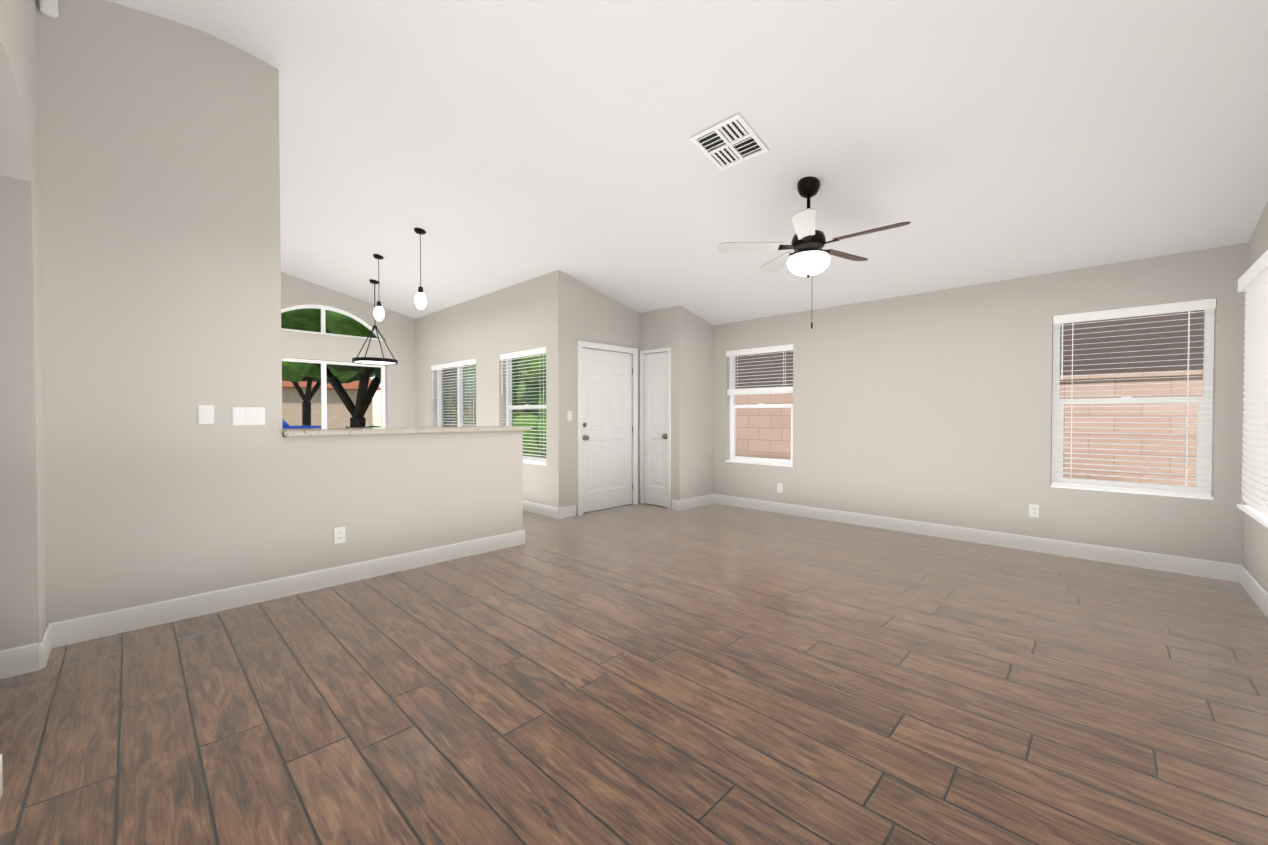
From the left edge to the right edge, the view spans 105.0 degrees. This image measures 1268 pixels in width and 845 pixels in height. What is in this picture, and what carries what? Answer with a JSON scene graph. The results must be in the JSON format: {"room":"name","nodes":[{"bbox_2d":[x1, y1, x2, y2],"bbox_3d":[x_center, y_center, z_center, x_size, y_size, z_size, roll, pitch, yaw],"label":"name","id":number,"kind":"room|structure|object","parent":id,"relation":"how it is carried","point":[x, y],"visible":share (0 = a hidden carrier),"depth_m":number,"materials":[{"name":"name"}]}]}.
{"room":"empty living room","nodes":[
{"label":"empty living room","id":0,"kind":"room"},
{"bbox_2d":[0,0,46,649],"bbox_3d":[-2.632,-0.548,1.998,1.560,3.446,0.150,1,1,44],"label":"wall","id":1,"kind":"structure","parent":0,"point":[23,610],"depth_m":2.26,"materials":[{"name":"paint"}]},
{"bbox_2d":[0,758,2,798],"bbox_3d":[-2.395,1.125,0.983,0.046,0.130,1.346,1,1,44],"label":"baseboard","id":2,"kind":"structure","parent":1,"relation":"attached to","point":[1,767],"depth_m":1.54,"materials":[{"name":"white wood"}]},
{"bbox_2d":[32,622,55,671],"bbox_3d":[-2.906,1.105,2.403,0.276,0.130,0.016,1,1,44],"label":"baseboard","id":3,"kind":"structure","parent":1,"relation":"attached to","point":[41,651],"depth_m":2.33,"materials":[{"name":"white wood"}]},
{"bbox_2d":[36,0,522,624],"bbox_3d":[-2.092,-0.622,3.569,0.150,3.550,2.860,1,1,44],"label":"wall","id":4,"kind":"structure","parent":0,"point":[159,184],"depth_m":2.86,"materials":[{"name":"paint"}]},
{"bbox_2d":[40,0,58,18],"bbox_3d":[-2.985,-2.127,2.484,0.044,0.090,0.060,1,1,44],"label":"detector","id":5,"kind":"object","parent":4,"relation":"attached to","point":[50,8],"visible":1,"depth_m":2.48,"materials":[{"name":"white plastic"}]},
{"bbox_2d":[198,405,213,423],"bbox_3d":[-2.590,-0.048,2.946,0.012,0.116,0.072,1,1,44],"label":"light switch","id":6,"kind":"object","parent":4,"relation":"attached to","point":[205,414],"visible":1,"depth_m":2.94,"materials":[{"name":"white plastic"}]},
{"bbox_2d":[232,407,264,424],"bbox_3d":[-2.448,-0.040,3.094,0.010,0.116,0.165,1,1,44],"label":"light switch","id":7,"kind":"object","parent":4,"relation":"attached to","point":[248,415],"visible":1,"depth_m":3.09,"materials":[{"name":"white plastic"}]},
{"bbox_2d":[56,530,524,646],"bbox_3d":[-2.025,1.088,3.540,0.022,0.130,2.876,1,1,44],"label":"baseboard","id":8,"kind":"structure","parent":4,"relation":"attached to","point":[76,630],"depth_m":3.13,"materials":[{"name":"white wood"}]},
{"bbox_2d":[334,526,345,543],"bbox_3d":[-2.097,0.804,3.470,0.008,0.116,0.072,1,1,44],"label":"outlet","id":9,"kind":"object","parent":4,"relation":"attached to","point":[339,534],"visible":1,"depth_m":3.47,"materials":[{"name":"white plastic"}]},
{"bbox_2d":[282,425,530,436],"bbox_3d":[-1.841,0.062,4.090,0.600,0.040,1.916,1,1,44],"label":"countertop","id":10,"kind":"structure","parent":4,"relation":"on","point":[356,431],"depth_m":3.78,"materials":[{"name":"stone"}]},
{"bbox_2d":[281,272,415,426],"bbox_3d":[-5.366,-0.672,7.037,0.200,3.550,4.250,1,1,44],"label":"wall","id":11,"kind":"structure","parent":0,"point":[396,330],"depth_m":7.92,"materials":[{"name":"paint"}]},
{"bbox_2d":[281,304,382,340],"bbox_3d":[-4.859,-1.590,7.605,0.060,0.470,1.790,1,1,44],"label":"arched window","id":12,"kind":"structure","parent":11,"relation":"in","point":[323,308],"depth_m":7.59,"materials":[{"name":"white plastic"}]},
{"bbox_2d":[282,358,384,428],"bbox_3d":[-4.821,-0.386,7.585,0.168,1.158,1.788,1,1,44],"label":"dining room window","id":13,"kind":"structure","parent":11,"relation":"in","point":[323,397],"depth_m":7.62,"materials":[{"name":"white plastic"}]},
{"bbox_2d":[415,270,571,507],"bbox_3d":[-2.349,-0.365,7.218,4.290,2.930,0.200,1,1,44],"label":"wall","id":14,"kind":"structure","parent":0,"point":[486,330],"depth_m":6.28,"materials":[{"name":"paint"}]},
{"bbox_2d":[437,364,475,425],"bbox_3d":[-2.758,-0.221,7.596,1.518,1.428,0.168,1,1,44],"label":"kitchen window","id":15,"kind":"structure","parent":14,"relation":"in","point":[463,416],"depth_m":7.74,"materials":[{"name":"white plastic"}]},
{"bbox_2d":[431,358,475,425],"bbox_3d":[-2.792,-0.230,7.561,1.512,1.406,0.075,1,1,44],"label":"window blind","id":16,"kind":"object","parent":15,"relation":"attached to","point":[453,364],"visible":0.44,"depth_m":7.53,"materials":[{"name":"white plastic"}]},
{"bbox_2d":[507,355,545,465],"bbox_3d":[-1.375,-0.201,6.258,1.068,1.428,0.168,1,1,44],"label":"kitchen window","id":17,"kind":"structure","parent":14,"relation":"in","point":[509,402],"depth_m":6.53,"materials":[{"name":"white plastic"}]},
{"bbox_2d":[500,347,545,463],"bbox_3d":[-1.409,-0.211,6.223,1.062,1.406,0.075,1,1,44],"label":"window blind","id":18,"kind":"object","parent":17,"relation":"attached to","point":[529,352],"visible":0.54,"depth_m":6.14,"materials":[{"name":"white plastic"}]},
{"bbox_2d":[523,500,563,518],"bbox_3d":[-2.347,1.037,7.086,4.106,0.130,0.016,1,1,44],"label":"baseboard","id":19,"kind":"structure","parent":14,"relation":"attached to","point":[541,509],"depth_m":5.86,"materials":[{"name":"white wood"}]},
{"bbox_2d":[572,277,639,514],"bbox_3d":[-0.150,-0.334,6.551,0.200,2.887,1.900,1,1,44],"label":"wall","id":20,"kind":"structure","parent":0,"point":[599,317],"depth_m":6.05,"materials":[{"name":"paint"}]},
{"bbox_2d":[567,411,571,420],"bbox_3d":[-0.762,-0.079,5.770,0.010,0.116,0.072,1,1,44],"label":"light switch","id":21,"kind":"object","parent":20,"relation":"attached to","point":[569,415],"visible":1,"depth_m":5.76,"materials":[{"name":"white plastic"}]},
{"bbox_2d":[582,347,632,512],"bbox_3d":[-0.331,0.092,6.240,0.113,2.028,0.906,1,1,44],"label":"front door","id":22,"kind":"structure","parent":20,"relation":"in","point":[607,426],"depth_m":6.24,"materials":[{"name":"white wood"}]},
{"bbox_2d":[577,340,637,515],"bbox_3d":[-0.388,0.060,6.293,0.223,2.106,1.042,1,1,44],"label":"door frame","id":23,"kind":"structure","parent":20,"relation":"attached to","point":[601,346],"depth_m":6.12,"materials":[{"name":"white wood"}]},
{"bbox_2d":[0,503,1267,844],"bbox_3d":[-1.532,1.204,4.153,10.300,0.120,8.100,1,1,44],"label":"floor","id":24,"kind":"structure","parent":0,"point":[712,673],"depth_m":2.03,"materials":[{"name":"brown wood"}]},
{"bbox_2d":[639,307,671,508],"bbox_3d":[0.325,-0.207,6.483,0.580,2.636,0.120,1,1,44],"label":"wall","id":25,"kind":"structure","parent":0,"point":[655,329],"depth_m":6.40,"materials":[{"name":"paint"}]},
{"bbox_2d":[640,347,670,508],"bbox_3d":[0.317,0.073,6.478,0.532,2.076,0.143,1,1,44],"label":"door frame","id":26,"kind":"structure","parent":25,"relation":"attached to","point":[668,349],"depth_m":6.47,"materials":[{"name":"white wood"}]},
{"bbox_2d":[644,351,667,506],"bbox_3d":[0.287,0.089,6.448,0.454,2.028,0.105,1,1,44],"label":"closet door","id":27,"kind":"structure","parent":25,"relation":"in","point":[655,417],"depth_m":6.47,"materials":[{"name":"white wood"}]},
{"bbox_2d":[106,0,1267,318],"bbox_3d":[-2.325,-2.170,3.285,10.300,0.968,5.820,1,1,44],"label":"ceiling","id":28,"kind":"structure","parent":0,"point":[488,146],"depth_m":3.00,"materials":[{"name":"paint"}]},
{"bbox_2d":[352,279,397,364],"bbox_3d":[-3.685,-1.436,6.923,0.576,1.180,0.576,1,1,44],"label":"dining chandelier","id":29,"kind":"object","parent":28,"relation":"hanging from","point":[372,360],"visible":0.98,"depth_m":6.90,"materials":[{"name":"black metal"}]},
{"bbox_2d":[373,254,383,320],"bbox_3d":[-3.154,-1.664,6.016,0.120,0.818,0.120,1,1,44],"label":"pendant light","id":30,"kind":"object","parent":28,"relation":"hanging from","point":[378,313],"visible":0.96,"depth_m":5.99,"materials":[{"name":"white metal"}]},
{"bbox_2d":[414,227,426,309],"bbox_3d":[-2.270,-1.631,5.175,0.120,0.856,0.120,1,1,44],"label":"pendant light","id":31,"kind":"object","parent":28,"relation":"hanging from","point":[420,300],"visible":1,"depth_m":5.15,"materials":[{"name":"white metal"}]},
{"bbox_2d":[690,113,768,170],"bbox_3d":[0.638,-1.864,3.259,0.380,0.092,0.374,1,1,44],"label":"ceiling vent","id":32,"kind":"object","parent":28,"relation":"in","point":[733,140],"visible":0.98,"depth_m":3.25,"materials":[{"name":"white metal"}]},
{"bbox_2d":[717,176,910,328],"bbox_3d":[1.311,-1.226,3.524,1.227,1.085,1.258,1,1,44],"label":"ceiling fan","id":33,"kind":"object","parent":28,"relation":"hanging from","point":[809,257],"visible":1,"depth_m":3.48,"materials":[{"name":"brown metal"}]},
{"bbox_2d":[672,305,712,499],"bbox_3d":[0.789,-0.207,6.458,0.120,2.636,0.730,1,1,44],"label":"wall","id":34,"kind":"structure","parent":0,"point":[692,405],"depth_m":6.33,"materials":[{"name":"paint"}]},
{"bbox_2d":[676,494,711,510],"bbox_3d":[0.818,1.046,6.423,0.036,0.130,0.726,1,1,44],"label":"baseboard","id":35,"kind":"structure","parent":34,"relation":"attached to","point":[689,503],"depth_m":6.36,"materials":[{"name":"white wood"}]},
{"bbox_2d":[574,62,1267,324],"bbox_3d":[2.041,-1.612,4.705,5.990,0.790,2.280,1,1,44],"label":"ceiling","id":36,"kind":"structure","parent":0,"point":[1184,169],"depth_m":3.54,"materials":[{"name":"paint"}]},
{"bbox_2d":[713,242,1248,564],"bbox_3d":[2.553,-0.113,5.399,5.690,2.479,0.200,1,1,44],"label":"wall","id":37,"kind":"structure","parent":0,"point":[935,407],"depth_m":4.61,"materials":[{"name":"paint"}]},
{"bbox_2d":[725,350,792,466],"bbox_3d":[1.634,-0.211,6.268,0.958,1.488,0.168,1,1,44],"label":"window","id":38,"kind":"structure","parent":37,"relation":"in","point":[761,461],"depth_m":6.39,"materials":[{"name":"white plastic"}]},
{"bbox_2d":[726,344,792,394],"bbox_3d":[1.601,-0.657,6.226,0.952,0.593,0.075,1,1,44],"label":"window blind","id":39,"kind":"object","parent":38,"relation":"attached to","point":[768,390],"visible":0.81,"depth_m":6.19,"materials":[{"name":"white plastic"}]},
{"bbox_2d":[777,483,782,492],"bbox_3d":[1.798,0.808,5.998,0.072,0.116,0.008,1,1,44],"label":"outlet","id":40,"kind":"object","parent":37,"relation":"attached to","point":[779,487],"visible":1,"depth_m":5.99,"materials":[{"name":"white plastic"}]},
{"bbox_2d":[712,494,1235,581],"bbox_3d":[2.721,1.066,5.101,4.570,0.130,0.020,1,1,44],"label":"baseboard","id":41,"kind":"structure","parent":37,"relation":"attached to","point":[1141,559],"depth_m":4.40,"materials":[{"name":"white wood"}]},
{"bbox_2d":[1029,504,1039,517],"bbox_3d":[3.543,0.782,4.309,0.072,0.116,0.008,1,1,44],"label":"electrical outlet","id":42,"kind":"object","parent":37,"relation":"attached to","point":[1033,510],"visible":1,"depth_m":4.31,"materials":[{"name":"white plastic"}]},
{"bbox_2d":[1050,309,1213,499],"bbox_3d":[4.013,-0.178,3.966,0.918,1.488,0.168,1,1,44],"label":"window","id":43,"kind":"structure","parent":37,"relation":"in","point":[1059,416],"depth_m":3.86,"materials":[{"name":"white plastic"}]},
{"bbox_2d":[1052,298,1215,495],"bbox_3d":[3.979,-0.188,3.931,0.912,1.466,0.075,1,1,44],"label":"window blind","id":44,"kind":"object","parent":43,"relation":"attached to","point":[1194,305],"visible":0.92,"depth_m":3.88,"materials":[{"name":"white plastic"}]},
{"bbox_2d":[1243,201,1267,591],"bbox_3d":[1.778,-0.580,0.645,0.200,3.550,7.700,1,1,44],"label":"wall","id":45,"kind":"structure","parent":0,"point":[1255,548],"depth_m":3.22,"materials":[{"name":"paint"}]},
{"bbox_2d":[1236,564,1267,617],"bbox_3d":[1.753,1.128,0.799,0.016,0.130,7.550,1,1,44],"label":"baseboard","id":46,"kind":"structure","parent":45,"relation":"attached to","point":[1248,582],"depth_m":3.19,"materials":[{"name":"white wood"}]},
{"bbox_2d":[1237,250,1267,527],"bbox_3d":[3.709,-0.193,2.853,0.075,1.568,1.390,1,1,44],"label":"window blind","id":47,"kind":"object","parent":45,"relation":"attached to","point":[1253,281],"visible":1,"depth_m":3.06,"materials":[{"name":"white plastic"}]},
{"label":"outside","id":48,"kind":"structure","parent":0,"visible":0},
{"bbox_3d":[-12.883,1.139,19.385,74.000,0.170,42.000,1,1,44],"label":"ground","id":49,"kind":"structure","parent":48,"visible":0},
{"bbox_2d":[282,419,320,428],"bbox_3d":[-14.715,0.331,18.919,1.860,1.442,4.400,1,1,44],"label":"car","id":50,"kind":"object","parent":49,"relation":"on","point":[285,425],"depth_m":19.17,"materials":[{"name":"blue metal"}]},
{"bbox_2d":[282,387,372,427],"bbox_3d":[-33.629,-0.871,33.870,8.000,3.430,26.000,1,1,44],"label":"house","id":51,"kind":"structure","parent":49,"relation":"on","point":[292,400],"depth_m":37.70,"materials":[{"name":"beige paint"}]},
{"bbox_2d":[282,378,380,390],"bbox_3d":[-33.629,-3.446,33.833,9.200,1.680,27.200,1,1,44],"label":"roof","id":52,"kind":"structure","parent":51,"relation":"on","point":[353,385],"depth_m":38.20,"materials":[{"name":"tile"}]},
{"bbox_2d":[282,361,373,424],"bbox_3d":[-14.586,-2.343,22.085,6.647,6.732,6.225,1,1,44],"label":"street tree","id":53,"kind":"object","parent":49,"relation":"on","point":[300,369],"depth_m":21.39,"materials":[{"name":"green plant"}]},
{"bbox_2d":[281,308,380,427],"bbox_3d":[-6.777,-1.695,11.735,5.141,5.744,4.797,1,1,44],"label":"trees","id":54,"kind":"object","parent":49,"relation":"on","point":[333,324],"depth_m":10.41,"materials":[{"name":"green plant"}]},
{"bbox_2d":[512,353,545,457],"bbox_3d":[-4.713,-0.547,15.648,9.819,4.193,1.842,1,1,44],"label":"hedge","id":55,"kind":"object","parent":49,"relation":"on","point":[528,400],"depth_m":12.97,"materials":[{"name":"green plant"}]},
{"bbox_2d":[735,369,1202,485],"bbox_3d":[0.826,0.412,2.263,10.700,1.780,10.480,1,1,44],"label":"fence","id":56,"kind":"object","parent":49,"relation":"on","point":[748,420],"depth_m":5.18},
{"bbox_2d":[735,310,1203,388],"bbox_3d":[8.842,-0.673,9.812,17.500,3.730,7.500,1,1,44],"label":"neighbouring house","id":57,"kind":"structure","parent":49,"relation":"on","point":[1080,361],"depth_m":6.69,"materials":[{"name":"paint"}]}
]}

